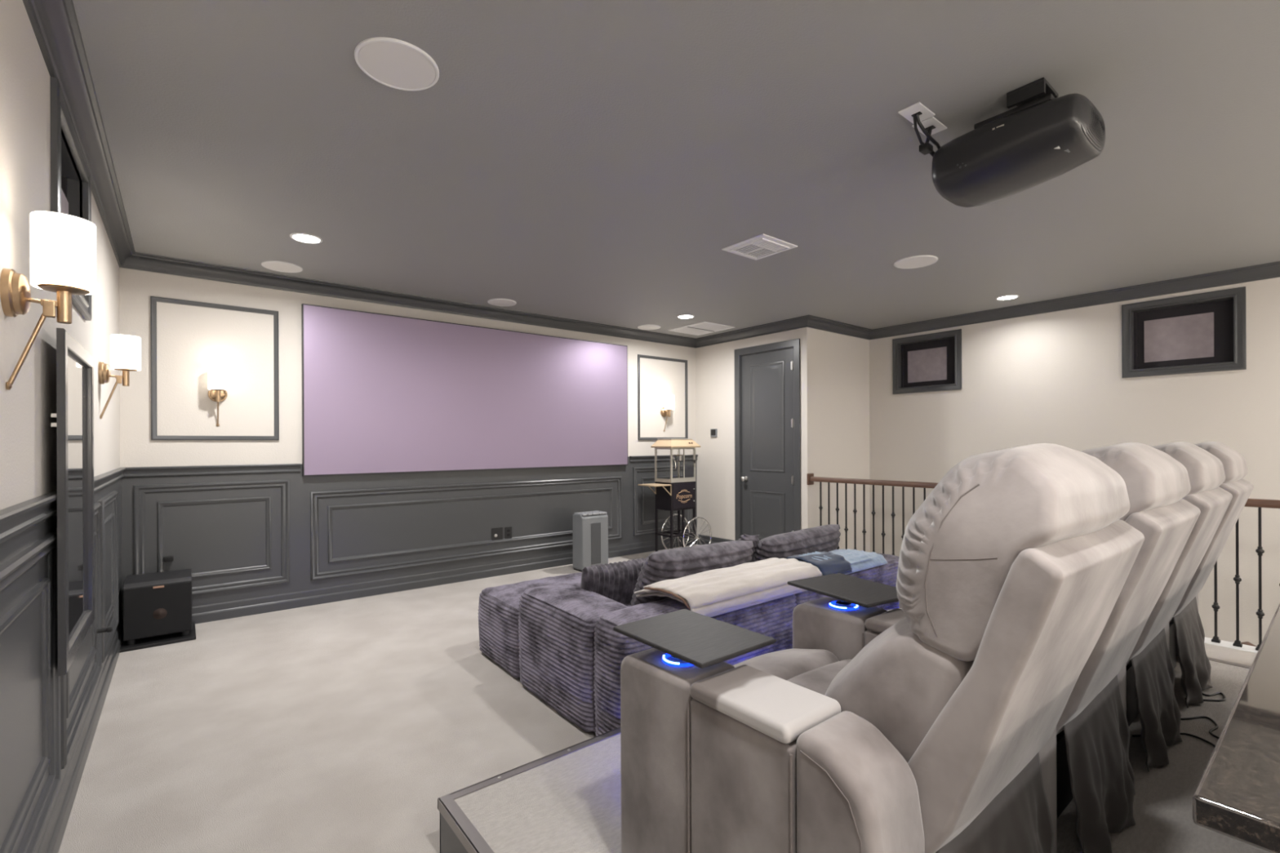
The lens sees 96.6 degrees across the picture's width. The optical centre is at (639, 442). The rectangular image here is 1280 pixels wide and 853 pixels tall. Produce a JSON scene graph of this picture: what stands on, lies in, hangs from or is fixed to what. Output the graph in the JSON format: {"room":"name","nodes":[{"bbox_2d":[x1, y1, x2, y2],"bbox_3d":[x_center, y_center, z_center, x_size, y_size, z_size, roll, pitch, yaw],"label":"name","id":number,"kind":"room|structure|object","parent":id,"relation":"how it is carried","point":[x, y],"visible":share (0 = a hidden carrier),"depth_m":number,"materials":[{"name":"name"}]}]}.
{"room":"home theater","nodes":[
{"label":"home theater","id":0,"kind":"room"},
{"bbox_2d":[0,0,121,852],"bbox_3d":[-1.290,-0.004,0.977,0.148,2.700,7.978,0,0,-39],"label":"wall","id":1,"kind":"structure","parent":0,"point":[43,713],"depth_m":1.70,"materials":[{"name":"grey paint"}]},
{"bbox_2d":[0,210,96,390],"bbox_3d":[-1.541,-0.362,1.496,0.167,0.455,0.124,0,0,-39],"label":"wall sconce","id":2,"kind":"object","parent":1,"relation":"attached to","point":[63,246],"visible":1,"depth_m":1.46,"materials":[{"name":"white fabric"}]},
{"bbox_2d":[49,76,91,320],"bbox_3d":[-2.308,-0.905,2.255,0.122,0.682,0.872,0,0,-39],"label":"window","id":3,"kind":"structure","parent":1,"relation":"in","point":[70,174],"depth_m":2.34,"materials":[{"name":"grey paint"}]},
{"bbox_2d":[61,188,68,214],"bbox_3d":[-2.309,-0.845,2.253,0.007,0.410,0.600,0,0,-39],"label":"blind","id":4,"kind":"object","parent":3,"relation":"attached to","point":[64,204],"depth_m":2.39,"materials":[{"name":"white fabric"}]},
{"bbox_2d":[50,328,94,675],"bbox_3d":[-2.085,0.189,2.107,0.033,1.110,0.740,0,0,-39],"label":"mirror","id":5,"kind":"object","parent":1,"relation":"attached to","point":[74,424],"visible":1,"depth_m":2.05,"materials":[{"name":"black wood"}]},
{"bbox_2d":[37,617,123,852],"bbox_3d":[-1.230,1.279,1.002,0.024,0.132,7.708,0,0,-39],"label":"baseboard","id":6,"kind":"structure","parent":1,"relation":"attached to","point":[52,837],"depth_m":2.29,"materials":[{"name":"grey paint"}]},
{"bbox_2d":[97,626,112,633],"bbox_3d":[-2.612,0.911,2.773,0.070,0.044,0.044,0,0,-39],"label":"door stop","id":7,"kind":"object","parent":1,"relation":"attached to","point":[109,628],"visible":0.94,"depth_m":2.77,"materials":[{"name":"black plastic"}]},
{"bbox_2d":[97,334,141,418],"bbox_3d":[-2.834,-0.356,3.112,0.167,0.455,0.124,0,0,-39],"label":"wall sconce","id":8,"kind":"object","parent":1,"relation":"attached to","point":[125,349],"visible":1,"depth_m":3.08,"materials":[{"name":"white fabric"}]},
{"bbox_2d":[0,463,300,543],"bbox_3d":[-0.823,0.200,1.351,1.102,0.078,7.738,0,0,-39],"label":"trim","id":9,"kind":"structure","parent":1,"relation":"attached to","point":[15,519],"depth_m":3.39,"materials":[{"name":"grey paint"}]},
{"bbox_2d":[119,267,697,617],"bbox_3d":[-1.492,-0.004,5.830,5.658,2.700,0.148,0,0,-39],"label":"wall","id":10,"kind":"structure","parent":0,"point":[240,536],"depth_m":4.64,"materials":[{"name":"grey paint"}]},
{"bbox_2d":[163,555,173,561],"bbox_3d":[-3.444,0.847,4.167,0.055,0.035,0.049,0,0,-39],"label":"outlet","id":11,"kind":"object","parent":10,"relation":"attached to","point":[169,558],"visible":1,"depth_m":4.16,"materials":[{"name":"black plastic"}]},
{"bbox_2d":[208,364,228,426],"bbox_3d":[-3.187,-0.355,4.309,0.124,0.455,0.167,0,0,-39],"label":"wall sconce","id":12,"kind":"object","parent":10,"relation":"attached to","point":[218,375],"visible":1,"depth_m":4.27,"materials":[{"name":"white fabric"}]},
{"bbox_2d":[121,534,697,623],"bbox_3d":[-1.450,1.280,5.785,5.658,0.132,0.024,0,0,-39],"label":"baseboard","id":13,"kind":"structure","parent":10,"relation":"attached to","point":[244,607],"depth_m":5.13,"materials":[{"name":"grey paint"}]},
{"bbox_2d":[301,303,627,476],"bbox_3d":[-1.473,-0.442,5.754,3.364,1.420,0.051,0,0,-39],"label":"projection screen","id":14,"kind":"object","parent":10,"relation":"attached to","point":[382,393],"visible":1,"depth_m":5.44,"materials":[{"name":"purple fabric"}]},
{"bbox_2d":[491,527,502,540],"bbox_3d":[-1.446,0.922,5.787,0.120,0.124,0.017,0,0,-39],"label":"wall outlet","id":15,"kind":"object","parent":10,"relation":"attached to","point":[496,533],"visible":1,"depth_m":5.79,"materials":[{"name":"black plastic"}]},
{"bbox_2d":[504,526,511,538],"bbox_3d":[-1.354,0.923,5.866,0.078,0.118,0.009,0,0,-39],"label":"wall outlet","id":16,"kind":"object","parent":10,"relation":"attached to","point":[508,531],"visible":1,"depth_m":5.86,"materials":[{"name":"black plastic"}]},
{"bbox_2d":[629,454,697,462],"bbox_3d":[0.320,0.195,7.200,1.118,0.078,0.034,0,0,-39],"label":"trim","id":17,"kind":"structure","parent":10,"relation":"attached to","point":[639,458],"depth_m":6.97,"materials":[{"name":"grey paint"}]},
{"bbox_2d":[660,395,674,431],"bbox_3d":[0.355,-0.370,7.145,0.124,0.455,0.167,0,0,-39],"label":"wall sconce","id":18,"kind":"object","parent":10,"relation":"attached to","point":[665,411],"visible":1,"depth_m":7.09,"materials":[{"name":"white fabric"}]},
{"bbox_2d":[57,544,1257,852],"bbox_3d":[0.899,1.411,2.725,5.740,0.150,7.978,0,0,-39],"label":"floor","id":19,"kind":"structure","parent":0,"point":[340,726],"depth_m":2.69,"materials":[{"name":"beige carpet"}]},
{"bbox_2d":[120,568,195,652],"bbox_3d":[-3.339,1.142,3.961,0.396,0.425,0.415,0,0,-39],"label":"subwoofer","id":20,"kind":"object","parent":19,"relation":"on","point":[157,606],"visible":1,"depth_m":3.84,"materials":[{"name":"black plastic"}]},
{"bbox_2d":[123,581,191,640],"bbox_3d":[-3.241,1.125,3.838,0.352,0.334,0.013,0,0,-39],"label":"grille","id":21,"kind":"object","parent":20,"relation":"attached to","point":[150,609],"depth_m":3.83,"materials":[{"name":"black fabric"}]},
{"bbox_2d":[572,511,608,572],"bbox_3d":[-0.526,1.040,6.079,0.330,0.604,0.206,0,0,-39],"label":"air purifier","id":22,"kind":"object","parent":19,"relation":"on","point":[590,529],"visible":0.85,"depth_m":5.99,"materials":[{"name":"grey plastic"}]},
{"bbox_2d":[591,522,600,564],"bbox_3d":[-0.462,1.057,6.002,0.120,0.430,0.007,0,0,-39],"label":"grille","id":23,"kind":"object","parent":22,"relation":"attached to","point":[595,526],"depth_m":6.00,"materials":[{"name":"grey plastic"}]},
{"bbox_2d":[638,438,711,551],"bbox_3d":[0.403,0.644,6.706,0.856,1.389,0.424,0,0,-39],"label":"cart","id":24,"kind":"object","parent":19,"relation":"on","point":[674,486],"visible":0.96,"depth_m":6.60,"materials":[{"name":"black metal"}]},
{"bbox_2d":[638,483,671,486],"bbox_3d":[0.169,0.480,6.516,0.255,0.014,0.294,0,0,-39],"label":"shelf","id":25,"kind":"object","parent":24,"relation":"attached to","point":[649,484],"depth_m":6.50,"materials":[{"name":"beige wood"}]},
{"bbox_2d":[477,552,899,736],"bbox_3d":[0.370,1.037,3.736,2.395,0.580,1.660,0,0,-38],"label":"sectional sofa","id":26,"kind":"object","parent":19,"relation":"on","point":[557,636],"visible":0.34,"depth_m":2.86,"materials":[{"name":"fabric"}]},
{"bbox_2d":[580,558,645,604],"bbox_3d":[-0.132,0.836,3.297,0.500,0.314,0.196,0,0,-35],"label":"throw pillow","id":27,"kind":"object","parent":26,"relation":"on","point":[616,581],"visible":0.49,"depth_m":3.20,"materials":[{"name":"fabric"}]},
{"bbox_2d":[631,540,753,606],"bbox_3d":[0.305,0.754,3.167,0.822,0.396,0.301,0,0,-38],"label":"cushion","id":28,"kind":"object","parent":26,"relation":"on","point":[677,562],"visible":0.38,"depth_m":2.98,"materials":[{"name":"fabric"}]},
{"bbox_2d":[634,557,822,617],"bbox_3d":[0.490,0.725,2.953,1.056,0.148,0.383,0,0,-39],"label":"blanket","id":29,"kind":"object","parent":26,"relation":"on","point":[716,592],"visible":0.98,"depth_m":2.77,"materials":[{"name":"white fabric"}]},
{"bbox_2d":[737,533,759,561],"bbox_3d":[0.610,0.737,3.490,0.217,0.396,0.140,0,0,38],"label":"cushion","id":30,"kind":"object","parent":26,"relation":"on","point":[755,539],"visible":0.14,"depth_m":3.44,"materials":[{"name":"fabric"}]},
{"bbox_2d":[750,524,840,562],"bbox_3d":[1.007,0.755,3.730,0.856,0.389,0.289,0,0,-39],"label":"cushion","id":31,"kind":"object","parent":26,"relation":"on","point":[825,538],"visible":0.49,"depth_m":3.59,"materials":[{"name":"fabric"}]},
{"bbox_2d":[786,548,887,575],"bbox_3d":[1.197,0.714,3.490,0.786,0.114,0.311,0,0,-39],"label":"blanket","id":32,"kind":"object","parent":26,"relation":"on","point":[842,561],"visible":0.91,"depth_m":3.39,"materials":[{"name":"fabric"}]},
{"bbox_2d":[72,0,1279,338],"bbox_3d":[1.450,-1.416,3.176,7.184,0.100,7.978,0,0,-39],"label":"ceiling","id":33,"kind":"structure","parent":0,"point":[591,161],"depth_m":2.62,"materials":[{"name":"grey paint"}]},
{"bbox_2d":[261,261,302,272],"bbox_3d":[-2.732,-1.344,4.356,0.270,0.009,0.270,0,0,-39],"label":"ceiling speaker","id":34,"kind":"object","parent":33,"relation":"attached to","point":[279,266],"visible":1,"depth_m":4.33,"materials":[{"name":"white paint"}]},
{"bbox_2d":[289,232,322,244],"bbox_3d":[-2.199,-1.347,3.759,0.188,0.008,0.188,0,0,-39],"label":"recessed light","id":35,"kind":"object","parent":33,"relation":"in","point":[300,237],"visible":1,"depth_m":3.75,"materials":[{"name":"white paint"}]},
{"bbox_2d":[354,37,439,90],"bbox_3d":[-0.869,-1.352,2.046,0.280,0.009,0.280,0,0,-39],"label":"ceiling speaker","id":36,"kind":"object","parent":33,"relation":"attached to","point":[393,63],"visible":1,"depth_m":2.03,"materials":[{"name":"white paint"}]},
{"bbox_2d":[487,298,516,306],"bbox_3d":[-1.326,-1.350,5.481,0.270,0.009,0.270,0,0,-39],"label":"ceiling speaker","id":37,"kind":"object","parent":33,"relation":"attached to","point":[498,302],"visible":1,"depth_m":5.46,"materials":[{"name":"white paint"}]},
{"bbox_2d":[637,324,660,329],"bbox_3d":[0.107,-1.356,6.683,0.270,0.009,0.270,0,0,-39],"label":"ceiling speaker","id":38,"kind":"object","parent":33,"relation":"attached to","point":[642,326],"visible":1,"depth_m":6.65,"materials":[{"name":"white paint"}]},
{"bbox_2d":[676,314,694,319],"bbox_3d":[0.491,-1.358,6.141,0.188,0.008,0.188,0,0,-39],"label":"recessed light","id":39,"kind":"object","parent":33,"relation":"in","point":[684,316],"visible":1,"depth_m":6.12,"materials":[{"name":"white paint"}]},
{"bbox_2d":[667,321,734,335],"bbox_3d":[0.729,-1.358,6.795,0.510,0.010,0.620,0,0,-39],"label":"ceiling vent","id":40,"kind":"object","parent":33,"relation":"in","point":[704,327],"visible":1,"depth_m":6.76,"materials":[{"name":"white metal"}]},
{"bbox_2d":[721,234,797,260],"bbox_3d":[0.833,-1.356,3.977,0.370,0.016,0.370,0,0,-39],"label":"ceiling vent","id":41,"kind":"object","parent":33,"relation":"in","point":[762,246],"visible":1,"depth_m":3.95,"materials":[{"name":"white metal"}]},
{"bbox_2d":[893,255,937,268],"bbox_3d":[2.081,-1.365,4.306,0.300,0.009,0.300,0,0,-39],"label":"ceiling speaker","id":42,"kind":"object","parent":33,"relation":"attached to","point":[917,261],"visible":1,"depth_m":4.28,"materials":[{"name":"white paint"}]},
{"bbox_2d":[897,102,934,124],"bbox_3d":[1.144,-1.360,2.358,0.138,0.009,0.088,0,0,-39],"label":"wall plate","id":43,"kind":"object","parent":33,"relation":"attached to","point":[919,108],"visible":0.88,"depth_m":2.35,"materials":[{"name":"white paint"}]},
{"bbox_2d":[911,111,922,117],"bbox_3d":[1.145,-1.358,2.358,0.024,0.004,0.036,0,0,-39],"label":"socket","id":44,"kind":"object","parent":43,"relation":"attached to","point":[913,113],"depth_m":2.35,"materials":[{"name":"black plastic"}]},
{"bbox_2d":[911,116,946,136],"bbox_3d":[1.249,-1.360,2.459,0.137,0.010,0.088,0,0,-39],"label":"wall plate","id":45,"kind":"object","parent":33,"relation":"attached to","point":[932,122],"visible":0.84,"depth_m":2.45,"materials":[{"name":"white paint"}]},
{"bbox_2d":[913,114,940,157],"bbox_3d":[1.228,-1.286,2.434,0.238,0.151,0.072,0,0,-39],"label":"cable","id":46,"kind":"object","parent":45,"relation":"hanging from","point":[926,148],"visible":0.8,"depth_m":2.43,"materials":[{"name":"black plastic"}]},
{"bbox_2d":[924,124,935,131],"bbox_3d":[1.252,-1.358,2.461,0.028,0.005,0.036,0,0,-39],"label":"socket","id":47,"kind":"object","parent":45,"relation":"attached to","point":[933,126],"depth_m":2.45,"materials":[{"name":"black plastic"}]},
{"bbox_2d":[995,294,1019,300],"bbox_3d":[3.466,-1.371,5.381,0.188,0.008,0.188,0,0,-39],"label":"recessed light","id":48,"kind":"object","parent":33,"relation":"in","point":[1009,296],"visible":1,"depth_m":5.37,"materials":[{"name":"white paint"}]},
{"bbox_2d":[931,77,1105,207],"bbox_3d":[1.534,-1.207,2.334,0.414,0.318,0.555,0,0,-39],"label":"projector","id":49,"kind":"object","parent":33,"relation":"attached to","point":[1047,135],"visible":1,"depth_m":2.21,"materials":[{"name":"grey plastic"}]},
{"bbox_2d":[695,327,813,540],"bbox_3d":[1.294,-0.016,6.973,0.120,2.700,1.846,0,0,-39],"label":"wall","id":50,"kind":"structure","parent":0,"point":[714,363],"depth_m":7.17,"materials":[{"name":"grey paint"}]},
{"bbox_2d":[710,428,717,436],"bbox_3d":[0.945,-0.129,7.297,0.025,0.104,0.104,0,0,-39],"label":"thermostat","id":51,"kind":"object","parent":50,"relation":"attached to","point":[713,432],"visible":1,"depth_m":7.28,"materials":[{"name":"grey plastic"}]},
{"bbox_2d":[697,534,732,545],"bbox_3d":[0.961,1.270,7.281,0.024,0.132,0.643,0,0,-39],"label":"baseboard","id":52,"kind":"structure","parent":50,"relation":"attached to","point":[714,540],"depth_m":7.37,"materials":[{"name":"grey paint"}]},
{"bbox_2d":[733,338,800,543],"bbox_3d":[1.499,0.092,6.673,0.175,2.483,0.951,0,0,-39],"label":"door","id":53,"kind":"structure","parent":50,"relation":"attached to","point":[767,400],"depth_m":6.64,"materials":[{"name":"grey paint"}]},
{"bbox_2d":[813,328,870,552],"bbox_3d":[2.385,0.830,6.739,1.286,4.400,0.120,0,0,-39],"label":"wall","id":54,"kind":"structure","parent":0,"point":[841,362],"depth_m":6.65,"materials":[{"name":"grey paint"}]},
{"bbox_2d":[22,0,1279,347],"bbox_3d":[1.451,-1.314,3.176,6.944,0.105,7.738,0,0,-39],"label":"trim","id":55,"kind":"structure","parent":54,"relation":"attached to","point":[54,23],"depth_m":4.57,"materials":[{"name":"grey paint"}]},
{"bbox_2d":[1204,637,1257,653],"bbox_3d":[3.741,2.147,3.892,0.150,1.654,6.012,0,0,-39],"label":"trim","id":56,"kind":"structure","parent":54,"relation":"attached to","point":[1207,640],"depth_m":3.71,"materials":[{"name":"white paint"}]},
{"bbox_2d":[806,473,1279,650],"bbox_3d":[3.729,0.822,3.899,0.104,0.996,5.992,0,0,-39],"label":"stair railing","id":57,"kind":"object","parent":56,"relation":"on","point":[1260,503],"visible":0.28,"depth_m":5.35,"materials":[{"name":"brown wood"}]},
{"bbox_2d":[437,657,1270,852],"bbox_3d":[2.056,1.238,1.365,3.621,0.186,4.168,0,0,-39],"label":"floor","id":58,"kind":"structure","parent":0,"point":[567,800],"depth_m":1.85,"materials":[{"name":"carpet"}]},
{"bbox_2d":[620,443,1144,852],"bbox_3d":[0.531,0.575,1.411,0.811,1.146,1.007,0,0,-39],"label":"recliner","id":59,"kind":"object","parent":58,"relation":"on","point":[1013,568],"visible":0.99,"depth_m":1.09,"materials":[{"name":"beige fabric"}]},
{"bbox_2d":[613,608,776,668],"bbox_3d":[0.138,0.526,1.508,0.268,0.052,0.345,0,0,-39],"label":"tray table","id":60,"kind":"object","parent":59,"relation":"on","point":[700,641],"visible":1,"depth_m":1.47,"materials":[{"name":"black plastic"}]},
{"bbox_2d":[733,648,839,679],"bbox_3d":[0.368,0.803,1.748,0.567,0.282,0.257,0,0,-39],"label":"cushion","id":61,"kind":"object","parent":59,"relation":"on","point":[788,664],"depth_m":1.76,"materials":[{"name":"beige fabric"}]},
{"bbox_2d":[824,616,973,763],"bbox_3d":[0.678,0.555,1.357,0.548,0.403,0.425,0,0,-39],"label":"lumbar cushion","id":62,"kind":"object","parent":59,"relation":"on","point":[906,680],"depth_m":1.11,"materials":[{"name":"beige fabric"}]},
{"bbox_2d":[792,442,1200,852],"bbox_3d":[1.120,0.572,1.883,0.811,1.146,1.007,0,0,-39],"label":"recliner","id":63,"kind":"object","parent":58,"relation":"on","point":[1085,759],"visible":0.41,"depth_m":1.58,"materials":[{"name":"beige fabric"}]},
{"bbox_2d":[787,573,898,608],"bbox_3d":[0.732,0.524,1.974,0.268,0.052,0.345,0,0,-30],"label":"tray table","id":64,"kind":"object","parent":63,"relation":"on","point":[849,589],"visible":0.89,"depth_m":1.94,"materials":[{"name":"black plastic"}]},
{"bbox_2d":[898,441,1232,772],"bbox_3d":[1.710,0.569,2.355,0.811,1.146,1.007,0,0,-39],"label":"recliner","id":65,"kind":"object","parent":58,"relation":"on","point":[1146,681],"visible":0.3,"depth_m":2.03,"materials":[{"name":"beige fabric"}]},
{"bbox_2d":[1132,732,1215,746],"bbox_3d":[2.115,1.146,2.189,0.358,0.008,0.144,0,0,35],"label":"power cord","id":66,"kind":"object","parent":58,"relation":"on","point":[1181,733],"visible":0.4,"depth_m":2.23,"materials":[{"name":"black plastic"}]},
{"bbox_2d":[1180,715,1219,738],"bbox_3d":[2.332,1.145,2.261,0.208,0.008,0.424,0,0,-39],"label":"power cord","id":67,"kind":"object","parent":58,"relation":"on","point":[1215,727],"visible":0.54,"depth_m":2.36,"materials":[{"name":"black plastic"}]},
{"bbox_2d":[1184,692,1226,701],"bbox_3d":[2.567,1.145,2.590,0.135,0.008,0.227,0,0,43],"label":"power cord","id":68,"kind":"object","parent":58,"relation":"on","point":[1216,693],"visible":0.68,"depth_m":2.56,"materials":[{"name":"black plastic"}]},
{"bbox_2d":[1164,441,1253,707],"bbox_3d":[2.362,0.567,2.881,0.947,1.146,0.981,0,0,-39],"label":"recliner","id":69,"kind":"object","parent":58,"relation":"on","point":[1184,633],"visible":0.2,"depth_m":2.50,"materials":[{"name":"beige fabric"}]},
{"bbox_2d":[1192,602,1279,852],"bbox_3d":[2.059,0.784,1.429,3.104,0.734,0.582,0,0,-39],"label":"countertop","id":70,"kind":"structure","parent":58,"relation":"on","point":[1237,795],"depth_m":0.74,"materials":[{"name":"brown stone"}]},
{"bbox_2d":[869,277,1279,646],"bbox_3d":[4.794,0.819,4.663,0.120,4.400,6.132,0,0,-39],"label":"wall","id":71,"kind":"structure","parent":0,"point":[1053,377],"depth_m":5.31,"materials":[{"name":"beige paint"}]},
{"bbox_2d":[892,328,961,394],"bbox_3d":[3.282,-0.907,6.509,0.122,0.657,0.767,0,0,-39],"label":"window","id":72,"kind":"structure","parent":71,"relation":"in","point":[932,362],"depth_m":6.53,"materials":[{"name":"grey paint"}]},
{"bbox_2d":[907,346,946,382],"bbox_3d":[3.299,-0.894,6.557,0.006,0.370,0.440,0,0,-39],"label":"blind","id":73,"kind":"object","parent":72,"relation":"attached to","point":[925,364],"depth_m":6.55,"materials":[{"name":"grey fabric"}]},
{"bbox_2d":[1121,286,1246,377],"bbox_3d":[4.607,-0.912,4.854,0.122,0.657,0.767,0,0,-39],"label":"window","id":74,"kind":"structure","parent":71,"relation":"in","point":[1206,331],"depth_m":4.85,"materials":[{"name":"grey paint"}]},
{"bbox_2d":[1143,311,1213,362],"bbox_3d":[4.623,-0.900,4.902,0.006,0.370,0.440,0,0,-39],"label":"blind","id":75,"kind":"object","parent":74,"relation":"attached to","point":[1184,337],"depth_m":4.89,"materials":[{"name":"grey fabric"}]},
{"bbox_3d":[4.345,3.021,4.296,1.294,0.100,6.132,0,0,-39],"label":"floor","id":76,"kind":"structure","parent":0,"visible":0},
{"bbox_2d":[1240,641,1256,646],"bbox_3d":[4.336,2.194,4.069,0.062,1.555,0.340,0,0,-13],"label":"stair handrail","id":77,"kind":"object","parent":76,"relation":"on","point":[1248,643],"visible":0.06,"depth_m":4.06,"materials":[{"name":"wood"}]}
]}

